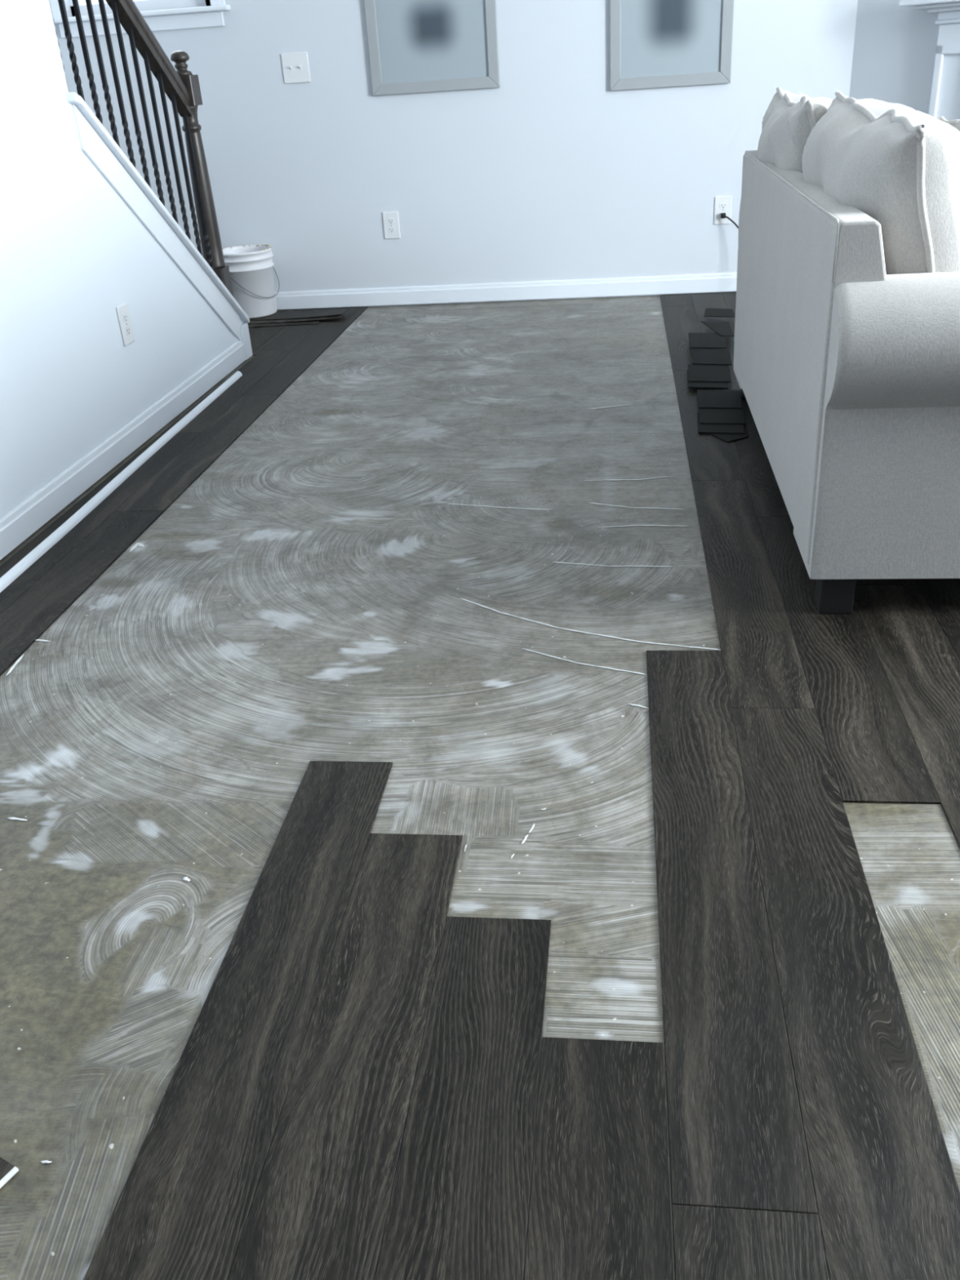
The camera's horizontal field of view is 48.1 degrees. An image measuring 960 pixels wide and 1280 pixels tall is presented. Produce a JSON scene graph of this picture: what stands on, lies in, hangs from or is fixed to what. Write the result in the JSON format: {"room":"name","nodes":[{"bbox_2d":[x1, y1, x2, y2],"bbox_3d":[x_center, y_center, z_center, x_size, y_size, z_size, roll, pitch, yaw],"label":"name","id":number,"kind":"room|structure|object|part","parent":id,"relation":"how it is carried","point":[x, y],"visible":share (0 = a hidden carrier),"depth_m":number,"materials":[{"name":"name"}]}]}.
{"room":"damaged room","nodes":[
{"label":"damaged room","id":0,"kind":"room"},
{"bbox_2d":[0,0,243,519],"bbox_3d":[-1.626,-0.598,0.882,0.130,2.620,7.742,0,28,7],"label":"wall","id":1,"kind":"structure","parent":0,"point":[73,251],"depth_m":3.23,"materials":[{"name":"paint"}]},
{"bbox_2d":[0,340,245,559],"bbox_3d":[-1.482,0.528,1.431,0.014,0.088,7.665,0,28,7],"label":"baseboard","id":2,"kind":"structure","parent":1,"relation":"attached to","point":[37,510],"depth_m":3.50,"materials":[{"name":"white paint"}]},
{"bbox_2d":[115,302,134,346],"bbox_3d":[-1.199,-1.069,3.645,0.009,0.130,0.083,0,28,7],"label":"wall outlet","id":3,"kind":"object","parent":1,"relation":"attached to","point":[122,311],"visible":1,"depth_m":3.63,"materials":[{"name":"white plastic"}]},
{"bbox_2d":[122,313,128,322],"bbox_3d":[-1.198,-1.088,3.634,0.003,0.027,0.035,0,28,7],"label":"receptacle","id":4,"kind":"object","parent":3,"relation":"attached to","point":[125,316],"depth_m":3.63,"materials":[{"name":"white plastic"}]},
{"bbox_2d":[125,325,130,335],"bbox_3d":[-1.195,-1.050,3.655,0.003,0.027,0.035,0,28,7],"label":"receptacle","id":5,"kind":"object","parent":3,"relation":"attached to","point":[127,327],"depth_m":3.65,"materials":[{"name":"white plastic"}]},
{"bbox_2d":[65,92,249,340],"bbox_3d":[-1.214,-1.536,4.040,0.180,0.954,1.265,0,28,7],"label":"trim","id":6,"kind":"structure","parent":1,"relation":"attached to","point":[73,98],"depth_m":3.79,"materials":[{"name":"white paint"}]},
{"bbox_2d":[48,0,233,296],"bbox_3d":[-1.272,-1.927,3.667,0.094,2.039,1.547,0,28,7],"label":"stair railing","id":7,"kind":"object","parent":6,"relation":"on","point":[182,87],"visible":0.84,"depth_m":4.08,"materials":[{"name":"brown wood"}]},
{"bbox_3d":[-1.303,-2.286,3.428,0.062,1.180,1.462,0,28,7],"label":"handrail","id":8,"kind":"part","parent":7,"relation":"part of","materials":[{"name":"brown wood"}]},
{"bbox_3d":[-1.162,-1.855,4.524,0.094,1.092,0.094,0,28,7],"label":"newel post","id":9,"kind":"part","parent":7,"relation":"part of","materials":[{"name":"brown wood"}]},
{"bbox_2d":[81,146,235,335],"bbox_3d":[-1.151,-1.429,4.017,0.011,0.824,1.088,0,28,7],"label":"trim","id":10,"kind":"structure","parent":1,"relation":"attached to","point":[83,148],"depth_m":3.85,"materials":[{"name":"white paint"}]},
{"bbox_2d":[240,322,253,359],"bbox_3d":[-1.113,-1.335,4.815,0.150,0.148,0.091,0,28,7],"label":"trim","id":11,"kind":"structure","parent":1,"relation":"attached to","point":[244,330],"depth_m":4.80,"materials":[{"name":"white paint"}]},
{"bbox_2d":[54,0,857,310],"bbox_3d":[-0.302,-2.961,5.136,4.049,2.620,0.130,0,28,7],"label":"wall","id":12,"kind":"structure","parent":0,"point":[550,172],"depth_m":5.32,"materials":[{"name":"paint"}]},
{"bbox_2d":[49,0,230,38],"bbox_3d":[-1.675,-3.506,4.962,0.910,1.230,0.145,0,28,7],"label":"window","id":13,"kind":"structure","parent":12,"relation":"in","point":[159,15],"depth_m":5.20,"materials":[{"name":"white paint"}]},
{"bbox_3d":[-1.681,-3.531,4.919,0.870,1.145,0.018,0,28,7],"label":"casing","id":14,"kind":"part","parent":13,"relation":"part of","materials":[{"name":"white paint"}]},
{"bbox_3d":[-1.669,-3.538,5.005,0.730,1.075,0.040,0,28,7],"label":"frame","id":15,"kind":"part","parent":13,"relation":"part of","materials":[{"name":"white paint"}]},
{"bbox_3d":[-1.645,-3.021,5.199,0.910,0.022,0.105,0,28,7],"label":"sill","id":16,"kind":"part","parent":13,"relation":"part of","materials":[{"name":"white paint"}]},
{"bbox_2d":[280,52,311,84],"bbox_3d":[-0.896,-2.777,5.225,0.132,0.130,0.021,0,28,7],"label":"light switch","id":17,"kind":"object","parent":12,"relation":"attached to","point":[295,68],"visible":1,"depth_m":5.23,"materials":[{"name":"white plastic"}]},
{"bbox_2d":[382,211,400,239],"bbox_3d":[-0.455,-2.129,5.527,0.083,0.130,0.009,0,28,7],"label":"wall outlet","id":18,"kind":"object","parent":12,"relation":"attached to","point":[390,220],"visible":1,"depth_m":5.52,"materials":[{"name":"white plastic"}]},
{"bbox_2d":[387,217,394,223],"bbox_3d":[-0.457,-2.147,5.514,0.035,0.027,0.003,0,28,7],"label":"receptacle","id":19,"kind":"object","parent":18,"relation":"attached to","point":[390,220],"depth_m":5.51,"materials":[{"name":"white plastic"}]},
{"bbox_2d":[388,226,395,232],"bbox_3d":[-0.454,-2.109,5.535,0.035,0.027,0.003,0,28,7],"label":"receptacle","id":20,"kind":"object","parent":18,"relation":"attached to","point":[391,229],"depth_m":5.53,"materials":[{"name":"white plastic"}]},
{"bbox_2d":[364,0,499,95],"bbox_3d":[-0.230,-2.906,5.067,0.620,0.580,0.022,0,28,7],"label":"framed picture","id":21,"kind":"object","parent":12,"relation":"attached to","point":[415,46],"visible":1,"depth_m":5.11},
{"bbox_2d":[275,272,737,309],"bbox_3d":[-0.172,-1.819,5.656,3.915,0.088,0.015,0,28,7],"label":"baseboard","id":22,"kind":"structure","parent":12,"relation":"attached to","point":[708,282],"depth_m":5.61,"materials":[{"name":"white paint"}]},
{"bbox_2d":[609,0,733,90],"bbox_3d":[0.876,-2.904,4.926,0.560,0.665,0.022,0,28,7],"label":"framed picture","id":23,"kind":"object","parent":12,"relation":"attached to","point":[654,43],"visible":1,"depth_m":5.00},
{"bbox_2d":[714,195,732,224],"bbox_3d":[1.201,-2.123,5.317,0.083,0.130,0.009,0,28,7],"label":"wall outlet","id":24,"kind":"object","parent":12,"relation":"attached to","point":[722,203],"visible":1,"depth_m":5.31,"materials":[{"name":"white plastic"}]},
{"bbox_2d":[720,202,726,208],"bbox_3d":[1.199,-2.140,5.305,0.035,0.027,0.003,0,28,7],"label":"receptacle","id":25,"kind":"object","parent":24,"relation":"attached to","point":[722,205],"depth_m":5.30,"materials":[{"name":"white plastic"}]},
{"bbox_2d":[720,212,738,229],"bbox_3d":[1.353,-1.754,5.033,0.132,0.380,0.887,-9,28,-9],"label":"power cord","id":26,"kind":"object","parent":24,"relation":"attached to","point":[722,215],"visible":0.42,"depth_m":5.29,"materials":[{"name":"black plastic"}]},
{"bbox_2d":[0,291,959,1279],"bbox_3d":[0.496,0.305,1.699,6.250,0.004,8.790,0,28,7],"label":"floor","id":27,"kind":"structure","parent":0,"point":[455,824],"depth_m":1.72,"materials":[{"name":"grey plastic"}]},
{"bbox_2d":[0,1156,18,1188],"bbox_3d":[-0.603,0.614,1.260,0.126,0.005,0.052,13,32,28],"label":"scrap","id":28,"kind":"object","parent":27,"relation":"on","point":[7,1170],"visible":1,"depth_m":1.25,"materials":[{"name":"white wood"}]},
{"bbox_2d":[0,370,242,592],"bbox_3d":[-1.168,-0.373,3.157,0.023,0.019,3.193,-1,28,6],"label":"trim","id":29,"kind":"structure","parent":27,"relation":"on","point":[17,570],"depth_m":3.30,"materials":[{"name":"white paint"}]},
{"bbox_2d":[248,320,320,327],"bbox_3d":[-1.083,-1.614,5.487,0.550,0.004,0.150,-2,28,4],"label":"vinyl offcut","id":30,"kind":"object","parent":27,"relation":"on","point":[306,322],"visible":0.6,"depth_m":5.43,"materials":[{"name":"black plastic"}]},
{"bbox_2d":[247,313,343,324],"bbox_3d":[-0.993,-1.651,5.525,0.580,0.014,0.152,0,28,6],"label":"vinyl offcut","id":31,"kind":"object","parent":30,"relation":"on","point":[260,322],"visible":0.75,"depth_m":5.47,"materials":[{"name":"black plastic"}]},
{"bbox_2d":[249,307,349,320],"bbox_3d":[-0.970,-1.683,5.567,0.575,0.020,0.150,1,29,10],"label":"vinyl offcut","id":32,"kind":"object","parent":31,"relation":"on","point":[335,312],"visible":0.82,"depth_m":5.54,"materials":[{"name":"black plastic"}]},
{"bbox_2d":[222,243,279,318],"bbox_3d":[-1.203,-1.861,5.588,0.312,0.332,0.311,0,28,7],"label":"bucket","id":33,"kind":"object","parent":32,"relation":"on","point":[251,267],"visible":0.73,"depth_m":5.50,"materials":[{"name":"white plastic"}]},
{"bbox_3d":[-1.143,-1.856,5.546,0.162,0.168,0.322,15,33,32],"label":"wire handle","id":34,"kind":"part","parent":33,"relation":"part of","materials":[{"name":"metal"}]},
{"bbox_2d":[688,333,727,348],"bbox_3d":[0.945,-1.246,4.475,0.151,0.004,0.282,1,28,10],"label":"vinyl offcut","id":35,"kind":"object","parent":27,"relation":"on","point":[696,340],"visible":1,"depth_m":4.46,"materials":[{"name":"black plastic"}]},
{"bbox_2d":[701,320,733,336],"bbox_3d":[1.022,-1.343,4.638,0.118,0.004,0.307,0,28,7],"label":"vinyl offcut","id":36,"kind":"object","parent":35,"relation":"on","point":[722,328],"visible":0.86,"depth_m":4.64,"materials":[{"name":"black plastic"}]},
{"bbox_2d":[687,369,728,388],"bbox_3d":[0.844,-0.969,3.997,0.146,0.004,0.260,1,29,10],"label":"vinyl offcut","id":37,"kind":"object","parent":27,"relation":"on","point":[691,384],"visible":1,"depth_m":3.92,"materials":[{"name":"black plastic"}]},
{"bbox_2d":[688,364,731,382],"bbox_3d":[0.861,-1.004,4.050,0.154,0.004,0.261,1,29,10],"label":"vinyl offcut","id":38,"kind":"object","parent":37,"relation":"on","point":[696,373],"visible":1,"depth_m":4.04,"materials":[{"name":"black plastic"}]},
{"bbox_2d":[690,348,732,365],"bbox_3d":[0.912,-1.119,4.251,0.152,0.004,0.270,1,29,10],"label":"vinyl offcut","id":39,"kind":"object","parent":27,"relation":"on","point":[699,356],"visible":1,"depth_m":4.24,"materials":[{"name":"black plastic"}]},
{"bbox_2d":[703,307,735,317],"bbox_3d":[1.083,-1.486,4.890,0.137,0.004,0.211,0,28,7],"label":"vinyl offcut","id":40,"kind":"object","parent":27,"relation":"on","point":[717,313],"visible":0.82,"depth_m":4.88,"materials":[{"name":"black plastic"}]},
{"bbox_2d":[708,422,748,442],"bbox_3d":[0.807,-0.684,3.502,0.127,0.004,0.254,0,28,7],"label":"vinyl offcut","id":41,"kind":"object","parent":27,"relation":"on","point":[728,437],"visible":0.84,"depth_m":3.44,"materials":[{"name":"black plastic"}]},
{"bbox_2d":[697,412,744,434],"bbox_3d":[0.794,-0.719,3.559,0.148,0.004,0.232,2,29,10],"label":"vinyl offcut","id":42,"kind":"object","parent":41,"relation":"on","point":[702,428],"visible":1,"depth_m":3.50,"materials":[{"name":"black plastic"}]},
{"bbox_2d":[698,404,745,424],"bbox_3d":[0.815,-0.763,3.632,0.148,0.004,0.229,2,29,10],"label":"vinyl offcut","id":43,"kind":"object","parent":42,"relation":"on","point":[707,415],"visible":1,"depth_m":3.60,"materials":[{"name":"black plastic"}]},
{"bbox_2d":[697,389,742,408],"bbox_3d":[0.839,-0.845,3.774,0.149,0.004,0.231,2,29,10],"label":"vinyl offcut","id":44,"kind":"object","parent":43,"relation":"on","point":[706,398],"visible":1,"depth_m":3.76,"materials":[{"name":"black plastic"}]},
{"bbox_2d":[733,86,959,613],"bbox_3d":[1.222,-0.898,2.808,0.914,0.984,1.899,0,28,7],"label":"sofa","id":45,"kind":"object","parent":27,"relation":"on","point":[846,362],"visible":1,"depth_m":2.17,"materials":[{"name":"fabric"}]},
{"bbox_3d":[1.309,-1.183,3.538,0.886,0.607,0.334,0,28,7],"label":"arm","id":46,"kind":"part","parent":45,"relation":"part of","materials":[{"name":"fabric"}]},
{"bbox_3d":[0.960,-0.907,3.798,0.070,0.100,0.070,0,28,7],"label":"leg","id":47,"kind":"part","parent":45,"relation":"part of","materials":[{"name":"black wood"}]},
{"bbox_2d":[757,90,833,173],"bbox_3d":[0.982,-1.339,3.172,0.290,0.519,0.861,-13,25,16],"label":"cushion","id":48,"kind":"object","parent":45,"relation":"on","point":[789,118],"depth_m":2.87,"materials":[{"name":"fabric"}]},
{"bbox_3d":[0.852,-0.860,2.876,0.164,0.706,1.700,0,28,7],"label":"frame","id":49,"kind":"part","parent":45,"relation":"part of","materials":[{"name":"fabric"}]},
{"bbox_3d":[0.772,-0.117,2.342,0.070,0.100,0.070,0,28,7],"label":"leg","id":50,"kind":"part","parent":45,"relation":"part of","materials":[{"name":"black wood"}]},
{"bbox_3d":[1.133,-0.441,2.172,0.886,0.607,0.334,0,28,7],"label":"arm","id":51,"kind":"part","parent":45,"relation":"part of","materials":[{"name":"fabric"}]},
{"bbox_2d":[801,96,959,274],"bbox_3d":[0.929,-0.945,2.453,0.320,0.510,0.890,-12,28,13],"label":"cushion","id":52,"kind":"object","parent":45,"relation":"on","point":[897,166],"depth_m":2.09,"materials":[{"name":"fabric"}]},
{"bbox_2d":[938,115,959,131],"bbox_3d":[1.386,-1.183,2.923,0.232,0.429,0.497,0,28,7],"label":"throw pillow","id":53,"kind":"object","parent":45,"relation":"on","point":[955,123],"visible":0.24,"depth_m":2.98,"materials":[{"name":"fabric"}]},
{"bbox_2d":[898,0,959,119],"bbox_3d":[2.245,-1.990,4.447,0.169,1.239,1.210,-23,34,-32],"label":"fireplace mantel","id":54,"kind":"object","parent":27,"relation":"on","point":[944,100],"visible":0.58,"depth_m":4.59,"materials":[{"name":"white paint"}]},
{"bbox_2d":[898,0,959,6],"bbox_3d":[2.209,-2.520,4.163,0.169,0.035,1.210,-23,34,-32],"label":"mantel shelf","id":55,"kind":"object","parent":54,"relation":"attached to","point":[901,2],"depth_m":4.47,"materials":[{"name":"white paint"}]},
{"bbox_3d":[2.226,-2.505,4.186,0.129,0.014,1.120,-23,34,-32],"label":"mantel moulding","id":56,"kind":"part","parent":54,"relation":"part of","materials":[{"name":"white paint"}]},
{"bbox_3d":[2.244,-2.500,4.205,0.084,0.016,1.040,-23,34,-32],"label":"mantel moulding","id":57,"kind":"part","parent":54,"relation":"part of","materials":[{"name":"white paint"}]},
{"bbox_3d":[2.046,-2.093,4.767,0.016,1.115,0.190,-23,34,-32],"label":"pilaster panel","id":58,"kind":"part","parent":54,"relation":"part of","materials":[{"name":"white paint"}]},
{"bbox_3d":[2.257,-2.464,4.232,0.059,0.015,0.984,-23,34,-32],"label":"frieze moulding","id":59,"kind":"part","parent":54,"relation":"part of","materials":[{"name":"white paint"}]},
{"bbox_3d":[2.259,-2.485,4.224,0.051,0.030,0.972,-23,34,-32],"label":"frieze moulding","id":60,"kind":"part","parent":54,"relation":"part of","materials":[{"name":"white paint"}]},
{"bbox_2d":[848,0,939,114],"bbox_3d":[2.292,-2.658,4.235,0.127,2.620,1.750,-23,34,-32],"label":"wall","id":61,"kind":"structure","parent":0,"point":[895,46],"depth_m":4.80,"materials":[{"name":"paint"}]}
]}

